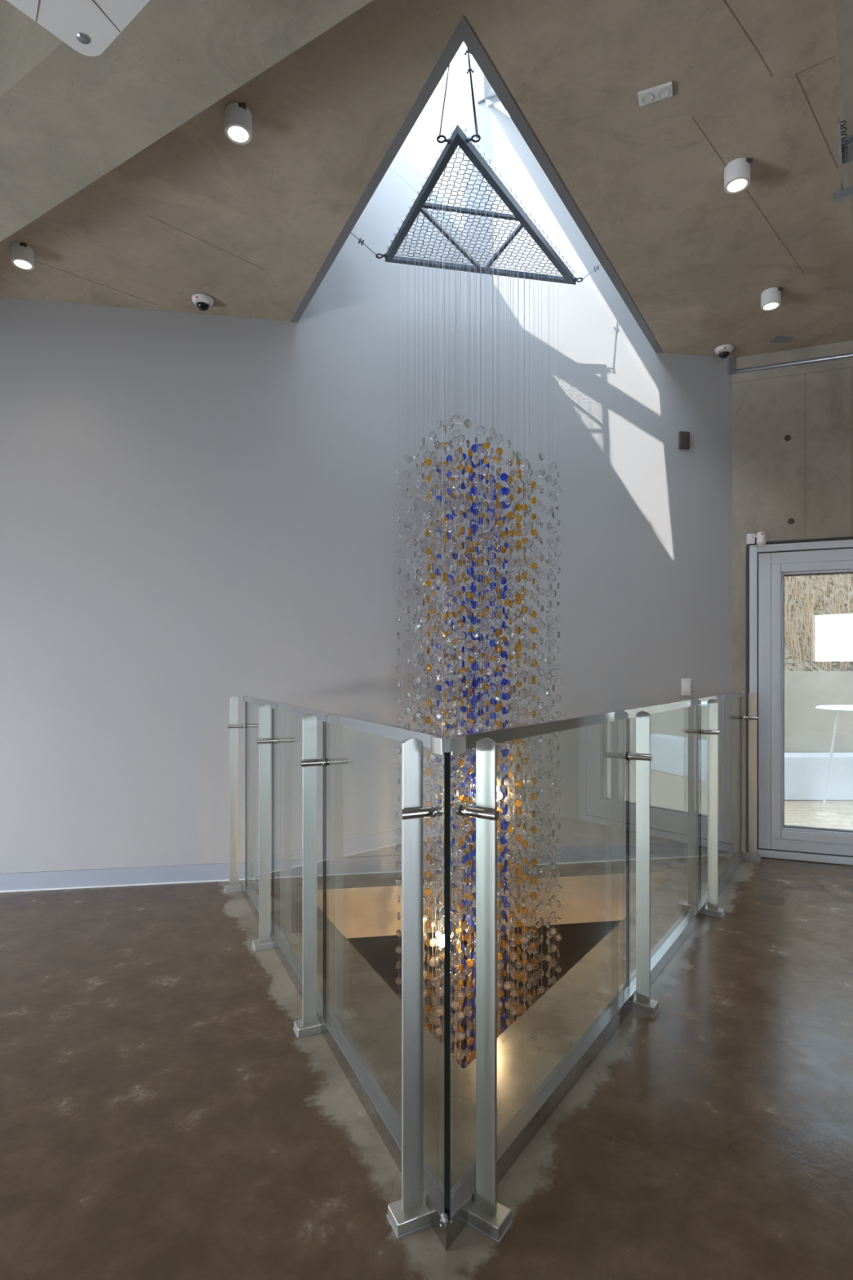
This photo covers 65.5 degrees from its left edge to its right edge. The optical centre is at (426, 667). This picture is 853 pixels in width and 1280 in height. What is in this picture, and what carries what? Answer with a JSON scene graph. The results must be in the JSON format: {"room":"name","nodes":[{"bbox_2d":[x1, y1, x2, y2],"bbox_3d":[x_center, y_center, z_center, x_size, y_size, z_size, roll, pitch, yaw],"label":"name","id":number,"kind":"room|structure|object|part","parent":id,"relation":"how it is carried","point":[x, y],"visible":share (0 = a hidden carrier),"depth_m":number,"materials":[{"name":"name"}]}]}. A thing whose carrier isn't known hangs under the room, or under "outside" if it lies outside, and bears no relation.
{"room":"museum","nodes":[
{"label":"museum","id":0,"kind":"room"},
{"bbox_2d":[0,73,732,877],"bbox_3d":[-1.888,-1.450,4.315,8.377,6.260,0.250,0,0,-9],"label":"wall","id":1,"kind":"structure","parent":0,"point":[198,512],"depth_m":4.40,"materials":[{"name":"grey paint"}]},
{"bbox_2d":[0,839,733,892],"bbox_3d":[-1.875,1.315,4.184,8.342,0.110,0.012,0,0,-9],"label":"baseboard","id":2,"kind":"structure","parent":1,"relation":"attached to","point":[184,873],"depth_m":4.32,"materials":[{"name":"paint"}]},
{"bbox_2d":[447,53,506,111],"bbox_3d":[0.377,-4.527,4.608,2.595,2.593,0.130,0,0,-9],"label":"window","id":3,"kind":"structure","parent":1,"relation":"in","point":[458,69],"depth_m":4.54,"materials":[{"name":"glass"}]},
{"bbox_2d":[678,431,689,449],"bbox_3d":[1.862,-1.643,4.795,0.080,0.124,0.024,0,0,-9],"label":"wall box","id":4,"kind":"object","parent":1,"relation":"attached to","point":[683,437],"visible":1,"depth_m":4.78,"materials":[{"name":"brown plastic"}]},
{"bbox_2d":[681,678,691,695],"bbox_3d":[1.882,0.138,4.802,0.072,0.122,0.016,0,0,-9],"label":"wall switch","id":5,"kind":"object","parent":1,"relation":"attached to","point":[686,682],"visible":1,"depth_m":4.80,"materials":[{"name":"white plastic"}]},
{"bbox_2d":[727,356,733,374],"bbox_3d":[2.225,-2.216,4.855,0.035,0.138,0.022,0,0,-9],"label":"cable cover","id":6,"kind":"object","parent":1,"relation":"attached to","point":[731,359],"visible":0.93,"depth_m":4.85,"materials":[{"name":"grey metal"}]},
{"bbox_2d":[0,854,852,1279],"bbox_3d":[-0.400,1.525,-0.565,11.200,0.310,10.870,0,0,0],"label":"floor","id":7,"kind":"structure","parent":0,"point":[165,1114],"depth_m":2.12,"materials":[{"name":"concrete"}]},
{"bbox_2d":[223,695,466,1250],"bbox_3d":[-0.579,0.769,2.834,0.172,1.202,2.842,0,0,-26],"label":"glass railing","id":8,"kind":"object","parent":7,"relation":"on","point":[424,1202],"visible":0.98,"depth_m":2.04,"materials":[{"name":"silver metal"}]},
{"bbox_3d":[-1.187,1.354,4.078,0.098,0.030,0.068,0,0,-25],"label":"plate","id":9,"kind":"part","parent":8,"relation":"part of","materials":[{"name":"silver metal"}]},
{"bbox_3d":[-1.183,0.762,4.079,0.054,1.176,0.010,0,0,-25],"label":"post","id":10,"kind":"part","parent":8,"relation":"part of","materials":[{"name":"silver metal"}]},
{"bbox_3d":[-0.935,0.756,3.691,0.012,1.128,0.744,0,0,-25],"label":"glass pane","id":11,"kind":"part","parent":8,"relation":"part of","materials":[{"name":"clear glass"}]},
{"bbox_3d":[-0.798,1.354,3.255,0.098,0.030,0.068,0,0,-25],"label":"plate","id":12,"kind":"part","parent":8,"relation":"part of","materials":[{"name":"silver metal"}]},
{"bbox_3d":[-0.794,0.762,3.256,0.054,1.176,0.010,0,0,-25],"label":"post","id":13,"kind":"part","parent":8,"relation":"part of","materials":[{"name":"silver metal"}]},
{"bbox_3d":[-0.582,0.756,2.942,0.012,1.128,0.898,0,0,-25],"label":"glass pane","id":14,"kind":"part","parent":8,"relation":"part of","materials":[{"name":"clear glass"}]},
{"bbox_3d":[-0.445,1.354,2.509,0.098,0.030,0.068,0,0,-25],"label":"plate","id":15,"kind":"part","parent":8,"relation":"part of","materials":[{"name":"silver metal"}]},
{"bbox_3d":[-0.442,0.762,2.510,0.054,1.176,0.010,0,0,-25],"label":"post","id":16,"kind":"part","parent":8,"relation":"part of","materials":[{"name":"silver metal"}]},
{"bbox_3d":[-0.522,0.185,2.817,0.026,0.034,2.724,0,0,-25],"label":"rail","id":17,"kind":"part","parent":8,"relation":"part of","materials":[{"name":"silver metal"}]},
{"bbox_3d":[-0.169,0.756,2.070,0.012,1.128,1.020,0,0,-25],"label":"glass pane","id":18,"kind":"part","parent":8,"relation":"part of","materials":[{"name":"clear glass"}]},
{"bbox_3d":[-0.039,1.354,1.648,0.098,0.030,0.068,0,0,-25],"label":"plate","id":19,"kind":"part","parent":8,"relation":"part of","materials":[{"name":"silver metal"}]},
{"bbox_3d":[-0.035,0.762,1.650,0.054,1.176,0.010,0,0,-25],"label":"post","id":20,"kind":"part","parent":8,"relation":"part of","materials":[{"name":"silver metal"}]},
{"bbox_2d":[446,691,761,1250],"bbox_3d":[1.200,0.769,3.161,0.138,1.202,3.951,0,0,35],"label":"glass railing","id":21,"kind":"object","parent":7,"relation":"on","point":[473,1202],"visible":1,"depth_m":1.99,"materials":[{"name":"silver metal"}]},
{"bbox_3d":[0.148,0.762,1.644,0.054,1.176,0.010,0,0,35],"label":"post","id":22,"kind":"part","parent":21,"relation":"part of","materials":[{"name":"silver metal"}]},
{"bbox_3d":[0.152,1.354,1.642,0.098,0.030,0.068,0,0,35],"label":"plate","id":23,"kind":"part","parent":21,"relation":"part of","materials":[{"name":"silver metal"}]},
{"bbox_3d":[0.434,0.756,2.150,0.012,1.128,1.323,0,0,35],"label":"glass pane","id":24,"kind":"part","parent":21,"relation":"part of","materials":[{"name":"clear glass"}]},
{"bbox_3d":[1.137,0.185,3.147,0.026,0.034,3.816,0,0,35],"label":"rail","id":25,"kind":"part","parent":21,"relation":"part of","materials":[{"name":"silver metal"}]},
{"bbox_3d":[0.872,0.762,2.670,0.054,1.176,0.010,0,0,35],"label":"post","id":26,"kind":"part","parent":21,"relation":"part of","materials":[{"name":"silver metal"}]},
{"bbox_3d":[0.875,1.354,2.668,0.098,0.030,0.068,0,0,35],"label":"plate","id":27,"kind":"part","parent":21,"relation":"part of","materials":[{"name":"silver metal"}]},
{"bbox_3d":[1.169,0.756,3.192,0.012,1.128,1.216,0,0,35],"label":"glass pane","id":28,"kind":"part","parent":21,"relation":"part of","materials":[{"name":"clear glass"}]},
{"bbox_3d":[1.593,0.762,3.694,0.054,1.176,0.010,0,0,35],"label":"post","id":29,"kind":"part","parent":21,"relation":"part of","materials":[{"name":"silver metal"}]},
{"bbox_3d":[1.597,1.354,3.692,0.098,0.030,0.068,0,0,35],"label":"plate","id":30,"kind":"part","parent":21,"relation":"part of","materials":[{"name":"silver metal"}]},
{"bbox_3d":[1.873,0.756,4.191,0.012,1.128,1.215,0,0,35],"label":"glass pane","id":31,"kind":"part","parent":21,"relation":"part of","materials":[{"name":"clear glass"}]},
{"bbox_3d":[2.329,0.762,4.738,0.054,1.176,0.010,0,0,35],"label":"post","id":32,"kind":"part","parent":21,"relation":"part of","materials":[{"name":"silver metal"}]},
{"bbox_3d":[2.332,1.354,4.735,0.098,0.030,0.068,0,0,35],"label":"plate","id":33,"kind":"part","parent":21,"relation":"part of","materials":[{"name":"silver metal"}]},
{"bbox_2d":[0,0,852,358],"bbox_3d":[-0.400,-2.380,-0.565,11.200,0.220,10.870,0,0,0],"label":"ceiling","id":34,"kind":"structure","parent":0,"point":[695,259],"depth_m":3.03,"materials":[{"name":"concrete"}]},
{"bbox_2d":[11,242,34,270],"bbox_3d":[-2.188,-2.228,3.597,0.108,0.085,0.108,0,0,0],"label":"recessed light","id":35,"kind":"object","parent":34,"relation":"in","point":[22,255],"visible":1,"depth_m":3.56,"materials":[{"name":"white plastic"}]},
{"bbox_2d":[13,259,31,268],"bbox_3d":[-2.188,-2.191,3.597,0.082,0.003,0.082,0,0,0],"label":"diffuser","id":36,"kind":"object","parent":35,"relation":"attached to","point":[20,264],"depth_m":3.60,"materials":[{"name":"white plastic"}]},
{"bbox_2d":[6,0,150,56],"bbox_3d":[-0.849,-1.983,1.237,0.908,0.574,0.908,0,0,37],"label":"air conditioner","id":37,"kind":"object","parent":34,"relation":"attached to","point":[88,27],"visible":1,"depth_m":1.74,"materials":[{"name":"white plastic"}]},
{"bbox_2d":[0,0,373,241],"bbox_3d":[-0.733,-2.115,2.059,9.512,0.330,0.400,0,0,31],"label":"ceiling beam","id":38,"kind":"structure","parent":34,"relation":"attached to","point":[68,117],"depth_m":2.22,"materials":[{"name":"concrete"}]},
{"bbox_2d":[191,293,213,311],"bbox_3d":[-1.376,-2.234,4.085,0.130,0.071,0.130,0,0,0],"label":"dome camera","id":39,"kind":"object","parent":34,"relation":"attached to","point":[203,302],"visible":1,"depth_m":4.05,"materials":[{"name":"white plastic"}]},
{"bbox_2d":[224,102,252,144],"bbox_3d":[-0.771,-2.228,2.720,0.108,0.085,0.108,0,0,0],"label":"recessed light","id":40,"kind":"object","parent":34,"relation":"in","point":[237,117],"visible":1,"depth_m":2.69,"materials":[{"name":"white plastic"}]},
{"bbox_2d":[227,126,248,141],"bbox_3d":[-0.771,-2.191,2.720,0.082,0.003,0.082,0,0,0],"label":"diffuser","id":41,"kind":"object","parent":40,"relation":"attached to","point":[234,133],"depth_m":2.72,"materials":[{"name":"white plastic"}]},
{"bbox_2d":[34,0,838,304],"bbox_3d":[-0.062,-2.269,3.180,4.338,0.001,1.658,0,0,5],"label":"trim","id":42,"kind":"structure","parent":34,"relation":"attached to","point":[725,2],"depth_m":2.87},
{"bbox_2d":[637,80,673,106],"bbox_3d":[0.904,-2.263,2.620,0.128,0.014,0.066,0,0,23],"label":"socket","id":43,"kind":"object","parent":34,"relation":"attached to","point":[664,91],"visible":1,"depth_m":2.61,"materials":[{"name":"white plastic"}]},
{"bbox_2d":[641,93,653,103],"bbox_3d":[0.877,-2.257,2.632,0.046,0.003,0.046,0,0,0],"label":"outlet","id":44,"kind":"object","parent":43,"relation":"attached to","point":[646,98],"depth_m":2.63,"materials":[{"name":"white plastic"}]},
{"bbox_2d":[657,88,670,98],"bbox_3d":[0.932,-2.257,2.608,0.046,0.003,0.046,0,0,0],"label":"outlet","id":45,"kind":"object","parent":43,"relation":"attached to","point":[662,93],"depth_m":2.61,"materials":[{"name":"white plastic"}]},
{"bbox_2d":[714,344,733,358],"bbox_3d":[2.115,-2.235,4.718,0.126,0.070,0.126,0,0,0],"label":"dome camera","id":46,"kind":"object","parent":34,"relation":"attached to","point":[723,351],"visible":1,"depth_m":4.69,"materials":[{"name":"white plastic"}]},
{"bbox_2d":[724,158,752,194],"bbox_3d":[1.408,-2.228,3.009,0.108,0.085,0.108,0,0,0],"label":"ceiling spotlight","id":47,"kind":"object","parent":34,"relation":"in","point":[736,172],"visible":1,"depth_m":2.98,"materials":[{"name":"white plastic"}]},
{"bbox_2d":[727,178,746,191],"bbox_3d":[1.408,-2.191,3.009,0.082,0.003,0.082,0,0,0],"label":"diffuser","id":48,"kind":"object","parent":47,"relation":"attached to","point":[733,184],"depth_m":3.01,"materials":[{"name":"white plastic"}]},
{"bbox_2d":[760,287,782,311],"bbox_3d":[2.083,-2.228,4.015,0.108,0.085,0.108,0,0,0],"label":"ceiling spotlight","id":49,"kind":"object","parent":34,"relation":"in","point":[771,298],"visible":1,"depth_m":3.98,"materials":[{"name":"white plastic"}]},
{"bbox_2d":[763,302,777,309],"bbox_3d":[2.083,-2.191,4.015,0.082,0.003,0.082,0,0,0],"label":"diffuser","id":50,"kind":"object","parent":49,"relation":"attached to","point":[766,305],"depth_m":4.01,"materials":[{"name":"white plastic"}]},
{"bbox_2d":[769,336,792,342],"bbox_3d":[2.450,-2.267,4.585,0.115,0.006,0.075,0,0,-7],"label":"cover plate","id":51,"kind":"object","parent":34,"relation":"attached to","point":[778,339],"visible":1,"depth_m":4.58,"materials":[{"name":"metal"}]},
{"bbox_2d":[832,118,852,204],"bbox_3d":[1.795,-2.156,2.841,0.122,0.088,0.552,0,0,36],"label":"wall bracket","id":52,"kind":"object","parent":34,"relation":"attached to","point":[845,145],"visible":1,"depth_m":2.80,"materials":[{"name":"metal"}]},
{"bbox_3d":[1.893,-2.130,2.975,0.122,0.035,0.020,0,0,36],"label":"cross rail","id":53,"kind":"part","parent":52,"relation":"part of","materials":[{"name":"metal"}]},
{"bbox_3d":[1.705,-2.160,2.716,0.031,0.006,0.225,0,0,34],"label":"link chain","id":54,"kind":"part","parent":52,"relation":"part of","materials":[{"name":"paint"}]},
{"bbox_2d":[834,0,852,231],"bbox_3d":[2.063,-2.240,2.084,1.300,0.080,3.052,0,0,35],"label":"trim","id":55,"kind":"structure","parent":34,"relation":"attached to","point":[843,8],"depth_m":2.40,"materials":[{"name":"concrete"}]},
{"bbox_2d":[290,15,662,353],"bbox_3d":[0.513,-3.423,3.479,2.777,2.314,2.182,0,0,-9],"label":"frame","id":56,"kind":"structure","parent":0,"point":[464,33],"depth_m":2.96,"materials":[{"name":"grey paint"}]},
{"bbox_2d":[457,41,496,99],"bbox_3d":[0.097,-4.690,4.092,1.880,2.480,2.812,0,0,33],"label":"skylight","id":57,"kind":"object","parent":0,"point":[477,76],"depth_m":4.44,"materials":[{"name":"glass"}]},
{"bbox_2d":[350,46,601,1069],"bbox_3d":[0.538,-0.520,3.565,2.105,5.781,2.025,0,0,-9],"label":"glass chandelier","id":58,"kind":"object","parent":57,"relation":"hanging from","point":[477,701],"depth_m":3.66,"materials":[{"name":"glass"}]},
{"bbox_3d":[0.084,-0.526,3.420,0.058,3.931,0.058,0,0,0],"label":"pendant lamp","id":59,"kind":"part","parent":58,"relation":"part of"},
{"bbox_3d":[0.084,1.399,3.420,0.058,0.081,0.058,0,0,0],"label":"bulb","id":60,"kind":"part","parent":58,"relation":"part of","materials":[{"name":"white glass"}]},
{"bbox_3d":[0.084,-0.632,3.420,0.002,3.719,0.002,0,0,0],"label":"cord","id":61,"kind":"part","parent":58,"relation":"part of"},
{"bbox_3d":[0.506,-2.471,3.754,1.209,0.040,1.042,0,0,-22],"label":"steel frame","id":62,"kind":"part","parent":58,"relation":"part of","materials":[{"name":"grey metal"}]},
{"bbox_3d":[0.353,-0.998,3.500,0.002,2.985,0.002,0,0,0],"label":"cord","id":63,"kind":"part","parent":58,"relation":"part of","materials":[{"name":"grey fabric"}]},
{"bbox_3d":[0.353,-0.892,3.500,0.058,3.197,0.058,0,0,0],"label":"pendant lamp","id":64,"kind":"part","parent":58,"relation":"part of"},
{"bbox_2d":[346,920,622,1068],"bbox_3d":[0.000,4.770,6.500,12.000,0.200,17.000,0,0,0],"label":"floor","id":65,"kind":"structure","parent":0,"point":[578,940],"depth_m":10.93,"materials":[{"name":"concrete"}]},
{"bbox_2d":[732,340,852,865],"bbox_3d":[3.772,-0.550,4.450,3.154,3.840,0.280,0,0,20],"label":"wall","id":66,"kind":"structure","parent":0,"point":[768,469],"depth_m":4.77,"materials":[{"name":"concrete"}]},
{"bbox_2d":[746,531,765,547],"bbox_3d":[2.372,-0.916,4.773,0.121,0.113,0.094,0,0,20],"label":"sensor","id":67,"kind":"object","parent":66,"relation":"attached to","point":[761,536],"visible":1,"depth_m":4.74,"materials":[{"name":"white plastic"}]},
{"bbox_2d":[784,435,791,440],"bbox_3d":[2.582,-1.641,4.744,0.043,0.043,0.002,0,0,20],"label":"tie hole","id":68,"kind":"object","parent":66,"relation":"attached to","point":[787,437],"visible":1,"depth_m":4.74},
{"bbox_2d":[787,518,794,524],"bbox_3d":[2.601,-1.044,4.736,0.043,0.043,0.002,0,0,20],"label":"tie hole","id":69,"kind":"object","parent":66,"relation":"attached to","point":[790,521],"visible":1,"depth_m":4.74,"materials":[{"name":"grey concrete"}]},
{"bbox_2d":[732,366,852,628],"bbox_3d":[3.722,-1.189,4.318,3.154,1.800,0.002,0,0,20],"label":"trim","id":70,"kind":"structure","parent":66,"relation":"attached to","point":[850,366],"depth_m":4.71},
{"bbox_2d":[735,352,852,373],"bbox_3d":[3.703,-2.162,4.309,3.084,0.028,0.028,0,0,20],"label":"conduit","id":71,"kind":"object","parent":66,"relation":"attached to","point":[847,355],"visible":1,"depth_m":4.71,"materials":[{"name":"metal"}]},
{"bbox_2d":[749,539,852,865],"bbox_3d":[3.038,0.239,4.604,1.450,2.252,0.104,0,0,20],"label":"door","id":72,"kind":"structure","parent":66,"relation":"in","point":[801,594],"depth_m":4.72,"materials":[{"name":"white metal"}]},
{"bbox_3d":[3.038,0.241,4.606,1.010,1.817,0.020,0,0,20],"label":"pane","id":73,"kind":"part","parent":72,"relation":"part of","materials":[{"name":"clear glass"}]},
{"bbox_2d":[746,536,852,852],"bbox_3d":[2.990,0.215,4.579,1.421,2.249,0.020,0,0,20],"label":"door frame","id":74,"kind":"structure","parent":0,"point":[847,537],"depth_m":4.82,"materials":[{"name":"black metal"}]}
]}

